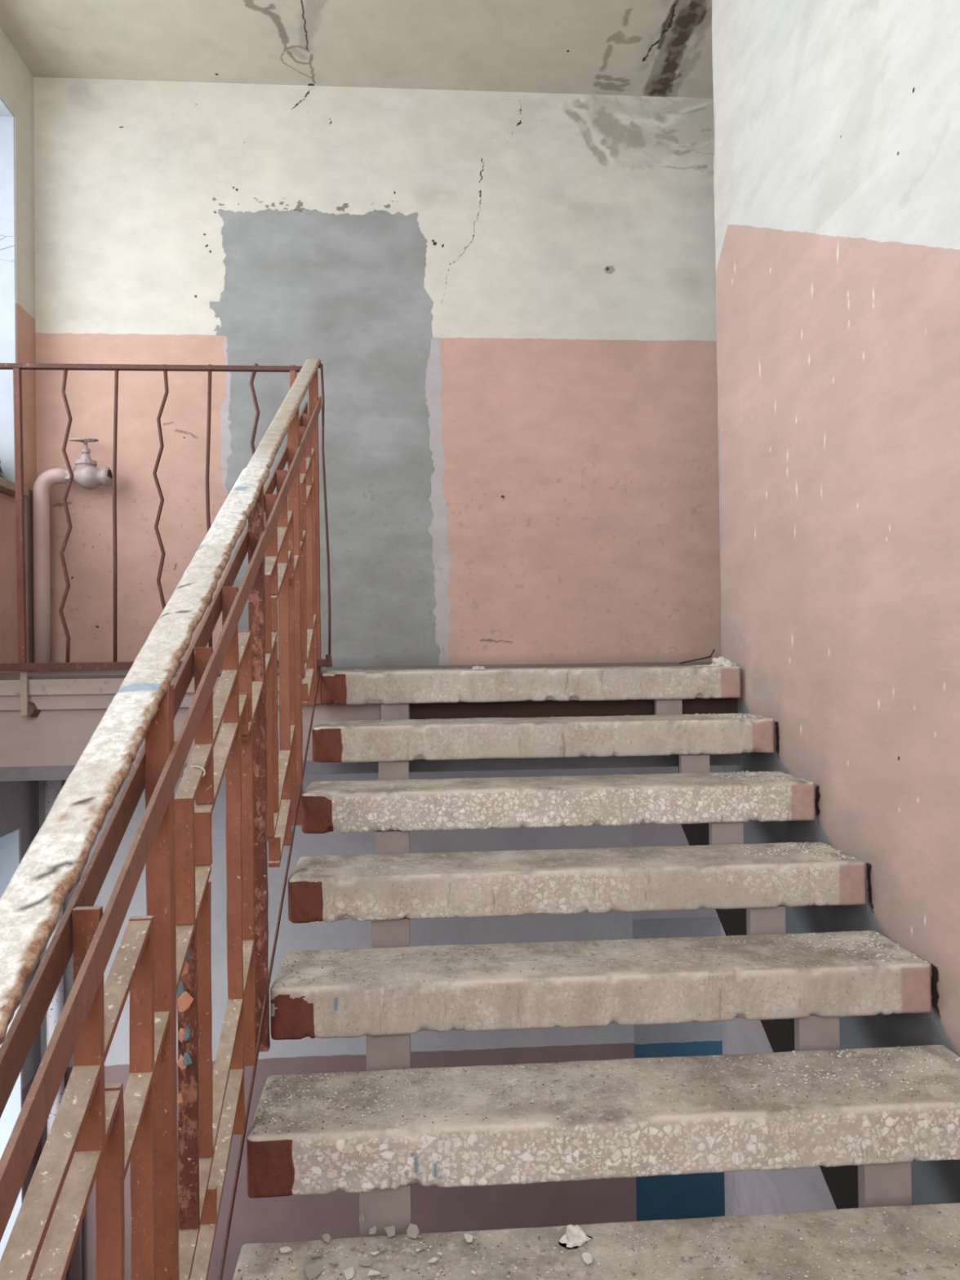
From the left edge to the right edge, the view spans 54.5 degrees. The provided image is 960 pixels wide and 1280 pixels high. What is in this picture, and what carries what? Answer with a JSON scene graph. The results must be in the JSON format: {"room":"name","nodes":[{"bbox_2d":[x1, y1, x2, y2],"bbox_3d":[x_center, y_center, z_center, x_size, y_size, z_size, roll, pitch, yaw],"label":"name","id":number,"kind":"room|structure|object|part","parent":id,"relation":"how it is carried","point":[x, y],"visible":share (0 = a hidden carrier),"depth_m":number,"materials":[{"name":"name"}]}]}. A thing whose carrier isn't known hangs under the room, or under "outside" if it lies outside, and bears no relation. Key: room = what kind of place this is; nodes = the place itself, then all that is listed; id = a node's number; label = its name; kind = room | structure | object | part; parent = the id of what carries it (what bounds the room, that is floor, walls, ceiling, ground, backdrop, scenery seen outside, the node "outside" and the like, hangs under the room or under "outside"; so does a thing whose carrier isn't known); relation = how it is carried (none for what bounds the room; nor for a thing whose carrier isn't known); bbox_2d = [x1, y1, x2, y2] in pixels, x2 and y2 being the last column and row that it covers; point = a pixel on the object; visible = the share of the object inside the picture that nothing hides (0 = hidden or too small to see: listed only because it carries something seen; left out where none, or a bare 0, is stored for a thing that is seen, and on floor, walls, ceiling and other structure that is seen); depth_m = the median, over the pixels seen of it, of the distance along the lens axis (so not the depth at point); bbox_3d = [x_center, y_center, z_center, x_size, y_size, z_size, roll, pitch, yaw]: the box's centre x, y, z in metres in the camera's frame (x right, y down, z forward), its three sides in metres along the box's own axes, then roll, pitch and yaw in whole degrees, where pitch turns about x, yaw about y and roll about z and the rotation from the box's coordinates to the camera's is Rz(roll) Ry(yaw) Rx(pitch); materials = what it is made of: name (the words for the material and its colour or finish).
{"room":"stairwell","nodes":[
{"label":"stairwell","id":0,"kind":"room"},
{"bbox_2d":[0,26,41,1279],"bbox_3d":[-1.994,0.432,1.193,0.400,6.110,6.120,-1,-1,-4],"label":"wall","id":1,"kind":"structure","parent":0,"point":[16,81],"depth_m":4.12,"materials":[{"name":"paint"}]},
{"bbox_2d":[0,97,16,482],"bbox_3d":[-2.084,-1.493,2.118,0.391,1.640,3.895,-1,-1,-4],"label":"window","id":2,"kind":"structure","parent":1,"relation":"attached to","point":[7,244],"depth_m":4.07,"materials":[{"name":"glass"}]},
{"bbox_2d":[0,827,22,1260],"bbox_3d":[-2.137,1.885,3.381,0.391,2.150,1.295,-1,-1,-4],"label":"window","id":3,"kind":"structure","parent":1,"relation":"attached to","point":[10,842],"depth_m":4.03,"materials":[{"name":"glass"}]},
{"bbox_2d":[0,476,28,496],"bbox_3d":[-2.034,-0.657,2.105,0.440,0.038,3.840,-1,-1,-4],"label":"windowsill","id":4,"kind":"structure","parent":1,"relation":"attached to","point":[7,487],"depth_m":3.87,"materials":[{"name":"concrete"}]},
{"bbox_2d":[0,460,6,479],"bbox_3d":[-2.115,-0.749,3.944,0.200,0.184,0.196,-1,-1,-4],"label":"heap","id":5,"kind":"object","parent":4,"relation":"on","point":[2,474],"visible":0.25,"depth_m":3.96,"materials":[{"name":"grey"}]},
{"bbox_2d":[23,488,34,671],"bbox_3d":[-2.008,-0.265,4.158,0.022,0.808,0.110,-1,-1,-4],"label":"trim","id":6,"kind":"structure","parent":1,"relation":"attached to","point":[28,540],"depth_m":4.13,"materials":[{"name":"paint"}]},
{"bbox_2d":[0,675,303,695],"bbox_3d":[-1.264,0.159,3.206,1.356,0.052,0.018,-1,-1,-4],"label":"trim","id":7,"kind":"structure","parent":1,"relation":"attached to","point":[101,686],"depth_m":3.19,"materials":[{"name":"paint"}]},
{"bbox_2d":[0,662,712,679],"bbox_3d":[0.167,0.210,3.870,4.307,0.200,1.100,-1,-1,-4],"label":"floor","id":8,"kind":"structure","parent":0,"point":[111,673],"depth_m":3.77,"materials":[{"name":"concrete"}]},
{"bbox_2d":[32,437,112,671],"bbox_3d":[-1.820,-0.385,4.163,0.338,1.047,0.123,-1,-1,-4],"label":"pipe","id":9,"kind":"object","parent":8,"relation":"on","point":[89,477],"visible":0.98,"depth_m":4.13,"materials":[{"name":"metal"}]},
{"bbox_2d":[0,358,321,1279],"bbox_3d":[-0.475,0.360,1.832,0.081,2.706,2.930,-1,-1,-4],"label":"stair railing","id":10,"kind":"object","parent":8,"relation":"attached to","point":[163,956],"visible":1,"depth_m":1.23,"materials":[{"name":"brown metal"}]},
{"bbox_3d":[-0.415,0.678,1.221,0.032,1.237,0.030,-1,-1,-4],"label":"post","id":11,"kind":"part","parent":10,"relation":"part of","materials":[{"name":"brown metal"}]},
{"bbox_2d":[183,765,205,777],"bbox_3d":[-0.435,0.202,1.420,0.040,0.020,0.008,-1,-1,22],"label":"thread","id":12,"kind":"object","parent":10,"relation":"on","point":[197,766],"visible":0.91,"depth_m":1.42,"materials":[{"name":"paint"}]},
{"bbox_3d":[-0.477,0.269,2.008,0.033,1.220,0.030,-1,-1,-4],"label":"post","id":13,"kind":"part","parent":10,"relation":"part of","materials":[{"name":"brown metal"}]},
{"bbox_3d":[-0.529,-0.075,2.669,0.033,1.206,0.029,-1,-1,-4],"label":"post","id":14,"kind":"part","parent":10,"relation":"part of","materials":[{"name":"brown metal"}]},
{"bbox_3d":[-0.575,-0.375,3.246,0.032,1.193,0.030,-1,-1,-4],"label":"post","id":15,"kind":"part","parent":10,"relation":"part of","materials":[{"name":"brown metal"}]},
{"bbox_2d":[0,363,332,717],"bbox_3d":[-1.228,-0.341,3.195,1.430,1.208,0.104,-1,-1,-4],"label":"landing railing","id":16,"kind":"object","parent":8,"relation":"on","point":[28,708],"visible":0.79,"depth_m":3.15,"materials":[{"name":"metal"}]},
{"bbox_3d":[-1.550,-0.424,3.140,0.032,1.004,0.021,-1,-1,-4],"label":"post","id":17,"kind":"part","parent":16,"relation":"part of","materials":[{"name":"brown metal"}]},
{"bbox_3d":[-1.539,0.237,3.191,0.052,0.058,0.056,-1,-1,-4],"label":"mortar seat","id":18,"kind":"part","parent":16,"relation":"part of","materials":[{"name":"brown concrete"}]},
{"bbox_3d":[-1.400,-0.426,3.151,0.053,1.014,0.013,-1,-1,-4],"label":"zigzag rod","id":19,"kind":"part","parent":16,"relation":"part of","materials":[{"name":"brown metal"}]},
{"bbox_3d":[-1.236,-0.427,3.163,0.027,1.018,0.013,-1,-1,-4],"label":"straight rod","id":20,"kind":"part","parent":16,"relation":"part of","materials":[{"name":"brown metal"}]},
{"bbox_3d":[-1.269,-0.927,3.166,1.358,0.016,0.024,-1,-1,-4],"label":"rail","id":21,"kind":"part","parent":16,"relation":"part of","materials":[{"name":"metal"}]},
{"bbox_3d":[-1.086,-0.429,3.174,0.057,1.022,0.013,-1,-1,-4],"label":"zigzag rod","id":22,"kind":"part","parent":16,"relation":"part of","materials":[{"name":"brown metal"}]},
{"bbox_3d":[-1.227,0.087,3.158,1.418,0.026,0.028,-1,-1,-4],"label":"rail","id":23,"kind":"part","parent":16,"relation":"part of","materials":[{"name":"metal"}]},
{"bbox_3d":[-0.925,-0.430,3.186,0.026,1.025,0.013,-1,-1,-4],"label":"straight rod","id":24,"kind":"part","parent":16,"relation":"part of","materials":[{"name":"brown metal"}]},
{"bbox_3d":[-0.773,-0.434,3.197,0.043,1.034,0.013,-1,-1,-4],"label":"zigzag rod","id":25,"kind":"part","parent":16,"relation":"part of","materials":[{"name":"brown metal"}]},
{"bbox_3d":[-0.642,-0.433,3.207,0.030,1.026,0.021,-1,-1,-4],"label":"post","id":26,"kind":"part","parent":16,"relation":"part of","materials":[{"name":"brown metal"}]},
{"bbox_3d":[-0.532,-0.435,3.215,0.027,1.037,0.009,-1,-1,-4],"label":"rod","id":27,"kind":"part","parent":16,"relation":"part of","materials":[{"name":"brown metal"}]},
{"bbox_3d":[-0.519,0.071,3.200,0.025,0.046,0.020,-1,-1,-4],"label":"knob","id":28,"kind":"part","parent":16,"relation":"part of","materials":[{"name":"brown metal"}]},
{"bbox_2d":[679,648,715,663],"bbox_3d":[0.859,0.067,3.713,0.014,0.062,0.447,-1,-1,-4],"label":"wire","id":29,"kind":"object","parent":8,"relation":"on","point":[713,649],"visible":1,"depth_m":3.65,"materials":[{"name":"metal"}]},
{"bbox_2d":[0,0,713,97],"bbox_3d":[0.132,-2.623,3.898,4.307,0.001,1.100,-1,-1,-4],"label":"ceiling","id":30,"kind":"structure","parent":0,"point":[663,48],"depth_m":4.07,"materials":[{"name":"paint"}]},
{"bbox_2d":[33,76,721,670],"bbox_3d":[0.111,-1.073,4.432,4.307,3.090,0.001,-1,-1,-4],"label":"wall","id":31,"kind":"structure","parent":0,"point":[505,301],"depth_m":4.40,"materials":[{"name":"paint"}]},
{"bbox_2d":[359,703,411,1236],"bbox_3d":[-0.180,1.270,1.817,0.096,2.124,3.239,-1,-1,-4],"label":"stringer","id":32,"kind":"object","parent":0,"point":[380,1209],"visible":0.28,"depth_m":2.04,"materials":[{"name":"concrete"}]},
{"bbox_2d":[320,665,740,704],"bbox_3d":[0.180,0.161,3.388,1.480,0.114,0.263,-1,-1,-4],"label":"stair tread","id":33,"kind":"structure","parent":32,"relation":"on","point":[651,682],"depth_m":3.26,"materials":[{"name":"concrete"}]},
{"bbox_2d":[472,665,484,669],"bbox_3d":[-0.006,0.098,3.321,0.052,0.014,0.046,-1,-1,-4],"label":"chunk","id":34,"kind":"object","parent":33,"relation":"on","point":[477,667],"visible":1,"depth_m":3.31,"materials":[{"name":"white concrete"}]},
{"bbox_2d":[707,656,737,666],"bbox_3d":[0.883,0.079,3.407,0.096,0.036,0.174,0,-1,-25],"label":"powder","id":35,"kind":"object","parent":33,"relation":"on","point":[720,661],"visible":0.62,"depth_m":3.38,"materials":[{"name":"white"}]},
{"bbox_2d":[311,713,773,762],"bbox_3d":[0.204,0.320,3.087,1.480,0.115,0.263,-1,-1,-4],"label":"stair tread","id":36,"kind":"structure","parent":32,"relation":"on","point":[476,738],"depth_m":2.96,"materials":[{"name":"concrete"}]},
{"bbox_2d":[301,771,814,833],"bbox_3d":[0.228,0.480,2.786,1.480,0.114,0.263,-1,-1,-4],"label":"stair tread","id":37,"kind":"structure","parent":32,"relation":"on","point":[468,803],"depth_m":2.67,"materials":[{"name":"concrete"}]},
{"bbox_2d":[288,841,866,923],"bbox_3d":[0.251,0.639,2.485,1.480,0.114,0.263,-1,-1,-4],"label":"stair tread","id":38,"kind":"structure","parent":32,"relation":"on","point":[513,886],"depth_m":2.37,"materials":[{"name":"concrete"}]},
{"bbox_2d":[231,1203,959,1279],"bbox_3d":[0.323,1.119,1.583,1.480,0.115,0.263,-1,-1,-4],"label":"stair tread","id":39,"kind":"structure","parent":32,"relation":"on","point":[939,1265],"depth_m":1.62,"materials":[{"name":"concrete"}]},
{"bbox_2d":[280,1245,292,1253],"bbox_3d":[-0.339,1.066,1.631,0.022,0.003,0.014,-1,-1,-4],"label":"flake","id":40,"kind":"object","parent":39,"relation":"on","point":[285,1249],"visible":1,"depth_m":1.63,"materials":[{"name":"paint"}]},
{"bbox_2d":[303,1263,323,1279],"bbox_3d":[-0.281,1.064,1.572,0.033,0.006,0.040,0,-1,-27],"label":"flake","id":41,"kind":"object","parent":39,"relation":"on","point":[312,1271],"visible":1,"depth_m":1.57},
{"bbox_2d":[310,1252,322,1257],"bbox_3d":[-0.283,1.065,1.614,0.015,0.004,0.017,-1,-1,43],"label":"flake","id":42,"kind":"object","parent":39,"relation":"on","point":[317,1254],"visible":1,"depth_m":1.61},
{"bbox_2d":[321,1233,330,1243],"bbox_3d":[-0.274,1.065,1.660,0.016,0.006,0.023,-1,-1,-4],"label":"flake","id":43,"kind":"object","parent":39,"relation":"on","point":[326,1237],"visible":1,"depth_m":1.66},
{"bbox_2d":[328,1258,338,1264],"bbox_3d":[-0.249,1.065,1.593,0.017,0.003,0.013,-1,-1,43],"label":"flake","id":44,"kind":"object","parent":39,"relation":"on","point":[335,1261],"visible":1,"depth_m":1.59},
{"bbox_2d":[342,1266,355,1279],"bbox_3d":[-0.220,1.064,1.566,0.018,0.005,0.030,0,-1,-23],"label":"flake","id":45,"kind":"object","parent":39,"relation":"on","point":[348,1273],"visible":1,"depth_m":1.56,"materials":[{"name":"paint"}]},
{"bbox_2d":[359,1213,364,1226],"bbox_3d":[-0.215,1.055,1.694,0.009,0.026,0.009,-1,-1,-4],"label":"flake","id":46,"kind":"object","parent":39,"relation":"on","point":[361,1217],"visible":1,"depth_m":1.69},
{"bbox_2d":[357,1260,373,1266],"bbox_3d":[-0.196,1.065,1.591,0.027,0.002,0.013,-1,-1,-4],"label":"flake","id":47,"kind":"object","parent":39,"relation":"on","point":[368,1263],"visible":1,"depth_m":1.59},
{"bbox_2d":[368,1226,376,1235],"bbox_3d":[-0.193,1.064,1.678,0.014,0.006,0.020,-1,-1,-4],"label":"flake","id":48,"kind":"object","parent":39,"relation":"on","point":[373,1230],"visible":1,"depth_m":1.68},
{"bbox_2d":[367,1270,381,1275],"bbox_3d":[-0.177,1.063,1.565,0.023,0.003,0.012,-1,-1,-4],"label":"flake","id":49,"kind":"object","parent":39,"relation":"on","point":[371,1272],"visible":1,"depth_m":1.56,"materials":[{"name":"paint"}]},
{"bbox_2d":[368,1250,379,1255],"bbox_3d":[-0.184,1.065,1.618,0.019,0.004,0.008,-1,-1,-4],"label":"flake","id":50,"kind":"object","parent":39,"relation":"on","point":[374,1253],"visible":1,"depth_m":1.62,"materials":[{"name":"paint"}]},
{"bbox_2d":[377,1243,386,1252],"bbox_3d":[-0.171,1.063,1.631,0.013,0.006,0.020,0,-1,-26],"label":"flake","id":51,"kind":"object","parent":39,"relation":"on","point":[381,1246],"visible":1,"depth_m":1.63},
{"bbox_2d":[381,1272,388,1277],"bbox_3d":[-0.159,1.064,1.561,0.012,0.004,0.010,-1,-1,11],"label":"flake","id":52,"kind":"object","parent":39,"relation":"on","point":[384,1274],"visible":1,"depth_m":1.56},
{"bbox_2d":[383,1225,395,1237],"bbox_3d":[-0.161,1.064,1.678,0.018,0.006,0.030,-1,-1,-20],"label":"flake","id":53,"kind":"object","parent":39,"relation":"on","point":[390,1231],"visible":1,"depth_m":1.68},
{"bbox_2d":[406,1223,418,1238],"bbox_3d":[-0.121,1.063,1.676,0.022,0.006,0.036,-1,-1,-4],"label":"flake","id":54,"kind":"object","parent":39,"relation":"on","point":[412,1230],"visible":1,"depth_m":1.68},
{"bbox_2d":[409,1263,417,1270],"bbox_3d":[-0.112,1.063,1.579,0.015,0.005,0.009,-1,-1,-18],"label":"flake","id":55,"kind":"object","parent":39,"relation":"on","point":[415,1266],"visible":1,"depth_m":1.58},
{"bbox_2d":[427,1257,438,1262],"bbox_3d":[-0.080,1.063,1.596,0.019,0.005,0.012,-1,-1,-4],"label":"flake","id":56,"kind":"object","parent":39,"relation":"on","point":[433,1260],"visible":1,"depth_m":1.59,"materials":[{"name":"paint"}]},
{"bbox_2d":[463,1232,473,1242],"bbox_3d":[-0.021,1.062,1.658,0.016,0.005,0.028,0,-1,-23],"label":"flake","id":57,"kind":"object","parent":39,"relation":"on","point":[468,1237],"visible":1,"depth_m":1.66,"materials":[{"name":"paint"}]},
{"bbox_2d":[559,1224,592,1248],"bbox_3d":[0.168,1.051,1.651,0.047,0.026,0.053,-1,-1,37],"label":"chunk","id":58,"kind":"object","parent":39,"relation":"on","point":[575,1237],"visible":1,"depth_m":1.64,"materials":[{"name":"white concrete"}]},
{"bbox_2d":[581,1252,592,1264],"bbox_3d":[0.184,1.058,1.594,0.018,0.005,0.028,-1,-1,-4],"label":"flake","id":59,"kind":"object","parent":39,"relation":"on","point":[587,1257],"visible":1,"depth_m":1.59,"materials":[{"name":"paint"}]},
{"bbox_2d":[237,942,959,1279],"bbox_3d":[0.291,0.901,1.881,1.449,0.327,0.834,-1,-1,-4],"label":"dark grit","id":60,"kind":"object","parent":39,"relation":"on","point":[623,942],"visible":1,"depth_m":1.81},
{"bbox_2d":[241,664,959,1279],"bbox_3d":[0.253,0.581,2.486,1.473,0.981,2.051,-1,-1,-4],"label":"crumbs","id":61,"kind":"object","parent":39,"relation":"on","point":[921,1070],"visible":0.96,"depth_m":1.95,"materials":[{"name":"grey concrete"}]},
{"bbox_2d":[270,930,931,1039],"bbox_3d":[0.275,0.799,2.184,1.480,0.115,0.263,-1,-1,-4],"label":"stair tread","id":62,"kind":"structure","parent":32,"relation":"on","point":[844,984],"depth_m":2.08,"materials":[{"name":"concrete"}]},
{"bbox_2d":[246,1044,959,1198],"bbox_3d":[0.299,0.959,1.884,1.480,0.115,0.263,-1,-1,-4],"label":"stair tread","id":63,"kind":"structure","parent":32,"relation":"on","point":[767,1133],"depth_m":1.78,"materials":[{"name":"concrete"}]},
{"bbox_2d":[39,765,733,1279],"bbox_3d":[0.144,1.978,4.461,4.307,3.030,0.120,-1,-1,-4],"label":"wall","id":64,"kind":"structure","parent":0,"point":[434,1208],"depth_m":4.37,"materials":[{"name":"paint"}]},
{"bbox_2d":[75,876,83,1279],"bbox_3d":[-1.821,2.000,4.237,0.016,3.029,0.016,-1,-1,-4],"label":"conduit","id":65,"kind":"object","parent":64,"relation":"attached to","point":[81,1251],"visible":0.02,"depth_m":4.22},
{"bbox_2d":[632,916,724,1221],"bbox_3d":[1.223,1.975,5.533,2.000,3.030,0.100,-1,-1,-4],"label":"wall","id":66,"kind":"structure","parent":0,"point":[696,1195],"depth_m":5.47,"materials":[{"name":"paint"}]},
{"bbox_2d":[713,133,721,575],"bbox_3d":[1.059,-1.133,3.604,0.300,3.010,0.046,-1,-1,-4],"label":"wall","id":67,"kind":"structure","parent":0,"point":[714,134],"depth_m":3.61,"materials":[{"name":"paint"}]},
{"bbox_2d":[0,691,713,767],"bbox_3d":[0.168,0.313,3.869,4.307,0.286,1.100,-1,-1,-4],"label":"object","id":68,"kind":"structure","parent":67,"relation":"attached to","point":[64,726],"depth_m":3.22,"materials":[{"name":"paint"}]},
{"bbox_2d":[654,698,912,1208],"bbox_3d":[0.807,1.258,1.820,0.118,2.124,3.100,-1,-1,-4],"label":"stringer","id":69,"kind":"object","parent":67,"relation":"attached to","point":[870,1185],"visible":0.28,"depth_m":2.19,"materials":[{"name":"concrete"}]},
{"bbox_2d":[711,0,959,1215],"bbox_3d":[1.020,0.407,2.447,0.022,6.110,2.242,-1,-1,-4],"label":"wall","id":70,"kind":"structure","parent":0,"point":[837,122],"depth_m":2.51,"materials":[{"name":"paint"}]},
{"bbox_2d":[0,753,739,781],"bbox_3d":[-0.498,0.447,3.287,2.889,0.047,0.022,-1,-1,-4],"label":"trim","id":71,"kind":"structure","parent":70,"relation":"attached to","point":[43,772],"depth_m":3.32,"materials":[{"name":"grey metal"}]},
{"bbox_2d":[409,697,737,719],"bbox_3d":[0.345,0.316,3.352,1.190,0.194,0.008,-1,-1,-4],"label":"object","id":72,"kind":"structure","parent":70,"relation":"attached to","point":[715,705],"depth_m":3.34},
{"bbox_3d":[0.201,3.516,1.872,4.807,0.100,7.220,-1,-1,-4],"label":"floor","id":73,"kind":"structure","parent":0,"visible":0},
{"bbox_2d":[44,779,66,1279],"bbox_3d":[-1.898,2.001,4.167,0.072,3.029,0.072,-1,-1,-4],"label":"pipe","id":74,"kind":"object","parent":73,"relation":"on","point":[52,788],"visible":0.07,"depth_m":4.14,"materials":[{"name":"white metal"}]}
]}

